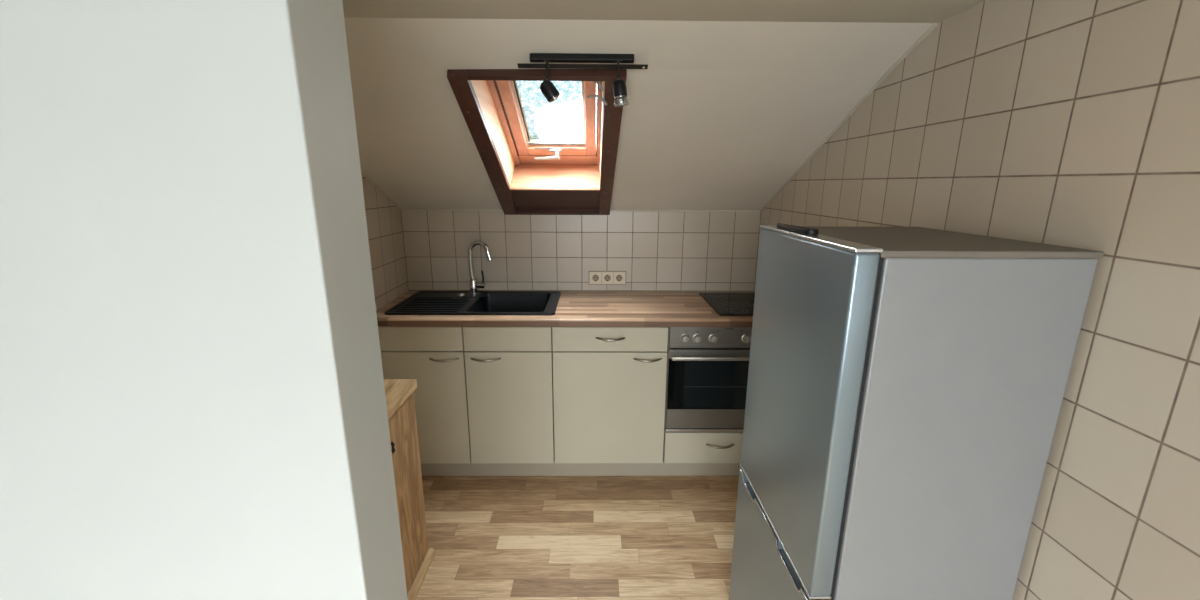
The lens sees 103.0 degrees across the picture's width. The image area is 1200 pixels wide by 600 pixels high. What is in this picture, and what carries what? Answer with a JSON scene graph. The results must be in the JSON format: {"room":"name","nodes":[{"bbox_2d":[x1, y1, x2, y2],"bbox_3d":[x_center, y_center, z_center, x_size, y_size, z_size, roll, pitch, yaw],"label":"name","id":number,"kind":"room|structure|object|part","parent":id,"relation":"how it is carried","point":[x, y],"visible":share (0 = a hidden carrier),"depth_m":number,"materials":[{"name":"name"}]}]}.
{"room":"kitchen","nodes":[
{"label":"kitchen","id":0,"kind":"room"},
{"bbox_2d":[0,0,407,599],"bbox_3d":[-1.337,0.346,0.883,1.835,2.021,0.161,0,14,-1],"label":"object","id":1,"kind":"structure","parent":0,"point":[193,406],"depth_m":0.74,"materials":[{"name":"paint"}]},
{"bbox_2d":[361,173,407,309],"bbox_3d":[-1.216,-0.037,1.874,0.100,2.300,2.265,0,14,-1],"label":"wall","id":2,"kind":"structure","parent":0,"point":[383,217],"depth_m":2.60,"materials":[{"name":"tile"}]},
{"bbox_2d":[361,170,401,209],"bbox_3d":[-1.163,-0.669,2.087,0.010,0.617,1.355,0,14,-1],"label":"trim","id":3,"kind":"structure","parent":2,"relation":"attached to","point":[362,172],"depth_m":2.53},
{"bbox_2d":[409,475,738,599],"bbox_3d":[-0.627,1.451,0.631,3.255,0.001,5.196,0,14,-1],"label":"floor","id":4,"kind":"structure","parent":0,"point":[491,537],"depth_m":2.16,"materials":[{"name":"laminate"}]},
{"bbox_2d":[384,379,435,599],"bbox_3d":[-0.934,0.809,1.547,0.452,0.811,0.891,0,14,-1],"label":"sideboard","id":5,"kind":"object","parent":4,"relation":"on","point":[399,393],"visible":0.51,"depth_m":1.84,"materials":[{"name":"brown wood"}]},
{"bbox_3d":[-0.725,0.514,1.664,0.020,0.046,0.010,0,14,-1],"label":"handle","id":6,"kind":"part","parent":5,"relation":"part of","materials":[{"name":"black plastic"}]},
{"bbox_2d":[378,326,554,463],"bbox_3d":[-0.690,0.438,2.716,0.886,0.772,0.606,0,14,-1],"label":"base cabinet","id":7,"kind":"object","parent":4,"relation":"on","point":[482,394],"visible":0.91,"depth_m":2.45,"materials":[{"name":"beige laminate"}]},
{"bbox_3d":[-0.906,0.194,2.388,0.438,0.127,0.018,0,14,-1],"label":"panel","id":8,"kind":"part","parent":7,"relation":"part of","materials":[{"name":"beige laminate"}]},
{"bbox_3d":[-0.908,0.566,2.479,0.438,0.627,0.018,0,14,-1],"label":"door","id":9,"kind":"part","parent":7,"relation":"part of","materials":[{"name":"beige laminate"}]},
{"bbox_3d":[-0.785,0.300,2.389,0.152,0.015,0.037,0,14,-1],"label":"handle","id":10,"kind":"part","parent":7,"relation":"part of","materials":[{"name":"silver metal"}]},
{"bbox_3d":[-0.576,0.301,2.391,0.153,0.015,0.037,0,14,-1],"label":"handle","id":11,"kind":"part","parent":7,"relation":"part of","materials":[{"name":"silver metal"}]},
{"bbox_3d":[-0.463,0.195,2.393,0.438,0.127,0.018,0,14,-1],"label":"panel","id":12,"kind":"part","parent":7,"relation":"part of","materials":[{"name":"beige laminate"}]},
{"bbox_3d":[-0.465,0.567,2.484,0.438,0.627,0.018,0,14,-1],"label":"door","id":13,"kind":"part","parent":7,"relation":"part of","materials":[{"name":"beige laminate"}]},
{"bbox_2d":[376,290,754,326],"bbox_3d":[-0.107,0.036,2.647,2.131,0.048,0.622,0,14,-1],"label":"countertop","id":14,"kind":"structure","parent":7,"relation":"on","point":[574,309],"depth_m":2.42,"materials":[{"name":"brown wood"}]},
{"bbox_2d":[385,291,560,314],"bbox_3d":[-0.663,0.082,2.668,0.860,0.178,0.510,0,14,-1],"label":"sink","id":15,"kind":"object","parent":14,"relation":"in","point":[421,302],"visible":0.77,"depth_m":2.74,"materials":[{"name":"black stone"}]},
{"bbox_3d":[-0.491,0.090,2.668,0.416,0.164,0.450,0,14,-1],"label":"bowl","id":16,"kind":"part","parent":15,"relation":"part of","materials":[{"name":"black stone"}]},
{"bbox_2d":[468,241,492,294],"bbox_3d":[-0.695,-0.189,2.789,0.157,0.316,0.055,2,14,8],"label":"kitchen faucet","id":17,"kind":"object","parent":14,"relation":"on","point":[474,284],"visible":1,"depth_m":2.79,"materials":[{"name":"silver metal"}]},
{"bbox_3d":[-0.695,-0.228,2.773,0.152,0.233,0.028,4,14,13],"label":"spout","id":18,"kind":"part","parent":17,"relation":"part of","materials":[{"name":"silver metal"}]},
{"bbox_3d":[-0.111,-0.055,2.939,2.129,0.010,0.012,0,14,-1],"label":"sealing strip","id":19,"kind":"part","parent":14,"relation":"part of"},
{"bbox_2d":[699,293,754,315],"bbox_3d":[0.775,0.018,2.667,0.341,0.006,0.503,0,14,-1],"label":"cooktop","id":20,"kind":"object","parent":14,"relation":"in","point":[724,304],"visible":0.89,"depth_m":2.67,"materials":[{"name":"black glass"}]},
{"bbox_2d":[421,461,741,475],"bbox_3d":[-0.109,0.915,2.623,2.129,0.104,0.016,0,14,-1],"label":"kickboard","id":21,"kind":"object","parent":4,"relation":"on","point":[475,469],"visible":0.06,"depth_m":2.62,"materials":[{"name":"laminate"}]},
{"bbox_2d":[552,327,667,462],"bbox_3d":[0.046,0.440,2.725,0.582,0.772,0.606,0,14,-1],"label":"base cabinet","id":22,"kind":"object","parent":4,"relation":"on","point":[609,383],"visible":0.98,"depth_m":2.46,"materials":[{"name":"beige laminate"}]},
{"bbox_3d":[0.051,0.196,2.400,0.579,0.127,0.018,0,14,-1],"label":"drawer","id":23,"kind":"part","parent":22,"relation":"part of","materials":[{"name":"beige laminate"}]},
{"bbox_3d":[0.053,0.195,2.373,0.148,0.015,0.037,0,14,-1],"label":"handle","id":24,"kind":"part","parent":22,"relation":"part of","materials":[{"name":"silver metal"}]},
{"bbox_3d":[0.241,0.303,2.401,0.144,0.015,0.037,0,14,-1],"label":"handle","id":25,"kind":"part","parent":22,"relation":"part of","materials":[{"name":"silver metal"}]},
{"bbox_2d":[663,327,742,462],"bbox_3d":[0.634,0.442,2.732,0.589,0.772,0.606,0,14,-1],"label":"base cabinet","id":26,"kind":"object","parent":4,"relation":"on","point":[678,447],"visible":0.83,"depth_m":2.54,"materials":[{"name":"beige laminate"}]},
{"bbox_3d":[0.636,0.787,2.550,0.582,0.180,0.018,0,14,-1],"label":"drawer","id":27,"kind":"part","parent":26,"relation":"part of","materials":[{"name":"beige laminate"}]},
{"bbox_2d":[665,327,751,431],"bbox_3d":[0.635,0.356,2.689,0.581,0.577,0.588,0,14,-1],"label":"oven","id":28,"kind":"object","parent":26,"relation":"in","point":[708,367],"visible":0.68,"depth_m":2.44,"materials":[{"name":"silver metal"}]},
{"bbox_3d":[0.426,0.194,2.377,0.048,0.048,0.028,0,14,-1],"label":"knob","id":29,"kind":"part","parent":28,"relation":"part of","materials":[{"name":"silver metal"}]},
{"bbox_3d":[0.487,0.194,2.377,0.048,0.048,0.028,0,14,-1],"label":"knob","id":30,"kind":"part","parent":28,"relation":"part of","materials":[{"name":"silver metal"}]},
{"bbox_3d":[0.637,0.687,2.519,0.581,0.015,0.014,0,14,-1],"label":"trim","id":31,"kind":"part","parent":28,"relation":"part of","materials":[{"name":"silver metal"}]},
{"bbox_3d":[0.638,0.433,2.450,0.579,0.279,0.002,0,14,-1],"label":"door glass","id":32,"kind":"part","parent":28,"relation":"part of","materials":[{"name":"black glass"}]},
{"bbox_3d":[0.639,0.187,2.400,0.581,0.111,0.017,0,14,-1],"label":"control panel","id":33,"kind":"part","parent":28,"relation":"part of","materials":[{"name":"metal"}]},
{"bbox_3d":[0.639,0.289,2.393,0.565,0.018,0.045,0,14,-1],"label":"door handle","id":34,"kind":"part","parent":28,"relation":"part of","materials":[{"name":"metal"}]},
{"bbox_3d":[0.567,0.195,2.378,0.048,0.048,0.028,0,14,-1],"label":"knob","id":35,"kind":"part","parent":28,"relation":"part of","materials":[{"name":"silver metal"}]},
{"bbox_3d":[0.733,0.195,2.380,0.048,0.048,0.028,0,14,-1],"label":"knob","id":36,"kind":"part","parent":28,"relation":"part of","materials":[{"name":"silver metal"}]},
{"bbox_3d":[0.638,0.772,2.519,0.152,0.015,0.037,0,14,-1],"label":"handle","id":37,"kind":"part","parent":26,"relation":"part of","materials":[{"name":"silver metal"}]},
{"bbox_2d":[729,225,1103,599],"bbox_3d":[0.721,0.541,1.347,0.482,1.446,0.545,0,14,-1],"label":"fridge","id":38,"kind":"object","parent":4,"relation":"on","point":[906,386],"visible":0.98,"depth_m":1.03,"materials":[{"name":"silver metal"}]},
{"bbox_3d":[0.490,0.913,1.435,0.022,0.558,0.545,0,14,-1],"label":"door","id":39,"kind":"part","parent":38,"relation":"part of","materials":[{"name":"silver metal"}]},
{"bbox_3d":[0.483,0.652,1.371,0.006,0.026,0.545,0,14,-1],"label":"door trim","id":40,"kind":"part","parent":38,"relation":"part of","materials":[{"name":"silver metal"}]},
{"bbox_3d":[0.505,0.623,1.365,0.052,0.007,0.545,0,14,-1],"label":"door trim","id":41,"kind":"part","parent":38,"relation":"part of","materials":[{"name":"silver metal"}]},
{"bbox_2d":[777,223,818,234],"bbox_3d":[0.515,-0.187,1.247,0.036,0.012,0.195,0,14,-1],"label":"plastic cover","id":42,"kind":"object","parent":38,"relation":"on","point":[804,230],"visible":1,"depth_m":1.20,"materials":[{"name":"black plastic"}]},
{"bbox_3d":[0.508,0.233,1.270,0.050,0.798,0.545,0,14,-1],"label":"door","id":43,"kind":"part","parent":38,"relation":"part of","materials":[{"name":"silver metal"}]},
{"bbox_3d":[0.511,-0.158,1.175,0.053,0.008,0.545,0,14,-1],"label":"door trim","id":44,"kind":"part","parent":38,"relation":"part of","materials":[{"name":"silver metal"}]},
{"bbox_2d":[401,210,760,290],"bbox_3d":[-0.112,0.074,3.028,2.335,1.550,0.100,0,14,-1],"label":"wall","id":45,"kind":"structure","parent":0,"point":[713,251],"depth_m":2.88,"materials":[{"name":"tile"}]},
{"bbox_2d":[402,209,759,211],"bbox_3d":[-0.108,-0.531,2.826,2.135,0.010,0.010,0,14,-1],"label":"trim","id":46,"kind":"structure","parent":45,"relation":"attached to","point":[402,209],"depth_m":2.83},
{"bbox_2d":[589,271,625,284],"bbox_3d":[0.046,-0.136,2.920,0.221,0.081,0.013,0,14,-1],"label":"wall socket","id":47,"kind":"object","parent":45,"relation":"attached to","point":[595,277],"visible":1,"depth_m":2.91,"materials":[{"name":"plastic"}]},
{"bbox_2d":[344,18,933,209],"bbox_3d":[-0.099,-0.704,2.142,2.335,0.721,1.450,0,14,-1],"label":"ceiling","id":48,"kind":"structure","parent":0,"point":[721,115],"depth_m":1.73,"materials":[{"name":"paint"}]},
{"bbox_2d":[447,69,626,214],"bbox_3d":[-0.237,-0.768,2.176,0.637,0.822,1.164,0,14,-1],"label":"window","id":49,"kind":"structure","parent":48,"relation":"attached to","point":[529,173],"depth_m":2.27,"materials":[{"name":"brown wood"}]},
{"bbox_3d":[-0.230,-0.904,2.170,0.472,0.555,1.051,0,14,-1],"label":"frame","id":50,"kind":"part","parent":49,"relation":"part of","materials":[{"name":"brown wood"}]},
{"bbox_3d":[-0.224,-0.902,2.129,0.416,0.446,0.874,0,14,-1],"label":"sash","id":51,"kind":"part","parent":49,"relation":"part of","materials":[{"name":"brown wood"}]},
{"bbox_3d":[-0.274,-0.768,2.519,0.142,0.059,0.038,0,14,-1],"label":"handle","id":52,"kind":"part","parent":49,"relation":"part of","materials":[{"name":"white metal"}]},
{"bbox_3d":[-0.223,-0.916,2.118,0.318,0.006,0.801,0,-11,-1],"label":"pane","id":53,"kind":"part","parent":49,"relation":"part of","materials":[{"name":"clear glass"}]},
{"bbox_3d":[-0.249,-0.564,2.654,0.492,0.132,0.280,0,14,-1],"label":"trim panel","id":54,"kind":"part","parent":49,"relation":"part of","materials":[{"name":"brown wood"}]},
{"bbox_3d":[-0.223,-0.903,2.130,0.310,0.445,0.873,0,14,-1],"label":"sash rail","id":55,"kind":"part","parent":49,"relation":"part of","materials":[{"name":"brown wood"}]},
{"bbox_3d":[-0.225,-0.915,2.166,0.430,0.532,1.032,0,14,-1],"label":"frame rail","id":56,"kind":"part","parent":49,"relation":"part of","materials":[{"name":"brown wood"}]},
{"bbox_2d":[587,95,606,105],"bbox_3d":[-0.010,-0.697,1.663,0.075,0.036,0.012,-2,14,-10],"label":"cable","id":57,"kind":"object","parent":49,"relation":"attached to","point":[589,96],"visible":1,"depth_m":1.66,"materials":[{"name":"grey"}]},
{"bbox_2d":[594,81,603,91],"bbox_3d":[-0.021,-0.755,1.669,0.071,0.048,0.011,-2,14,-9],"label":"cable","id":58,"kind":"object","parent":49,"relation":"attached to","point":[596,82],"visible":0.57,"depth_m":1.67,"materials":[{"name":"grey"}]},
{"bbox_2d":[517,53,647,102],"bbox_3d":[-0.055,-0.702,1.520,0.417,0.158,0.063,0,14,-1],"label":"ceiling spotlight","id":59,"kind":"object","parent":48,"relation":"attached to","point":[547,87],"visible":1,"depth_m":1.51,"materials":[{"name":"black metal"}]},
{"bbox_3d":[-0.166,-0.726,1.510,0.020,0.062,0.020,0,14,-1],"label":"stem","id":60,"kind":"part","parent":59,"relation":"part of","materials":[{"name":"black metal"}]},
{"bbox_3d":[0.059,-0.729,1.512,0.020,0.056,0.020,0,14,-1],"label":"stem","id":61,"kind":"part","parent":59,"relation":"part of","materials":[{"name":"black metal"}]},
{"bbox_2d":[342,0,984,22],"bbox_3d":[-0.622,-0.450,-0.271,3.435,0.080,3.348,0,14,-1],"label":"ceiling","id":62,"kind":"structure","parent":0,"point":[869,11],"depth_m":1.29,"materials":[{"name":"paint"}]},
{"bbox_2d":[754,0,1199,599],"bbox_3d":[1.033,0.268,0.669,0.100,2.300,4.800,0,14,-1],"label":"wall","id":63,"kind":"structure","parent":0,"point":[1068,123],"depth_m":0.95,"materials":[{"name":"tile"}]},
{"bbox_2d":[760,23,936,211],"bbox_3d":[0.965,-0.664,2.112,0.012,0.619,1.356,0,14,-1],"label":"trim","id":64,"kind":"structure","parent":63,"relation":"attached to","point":[934,25],"depth_m":1.76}
]}

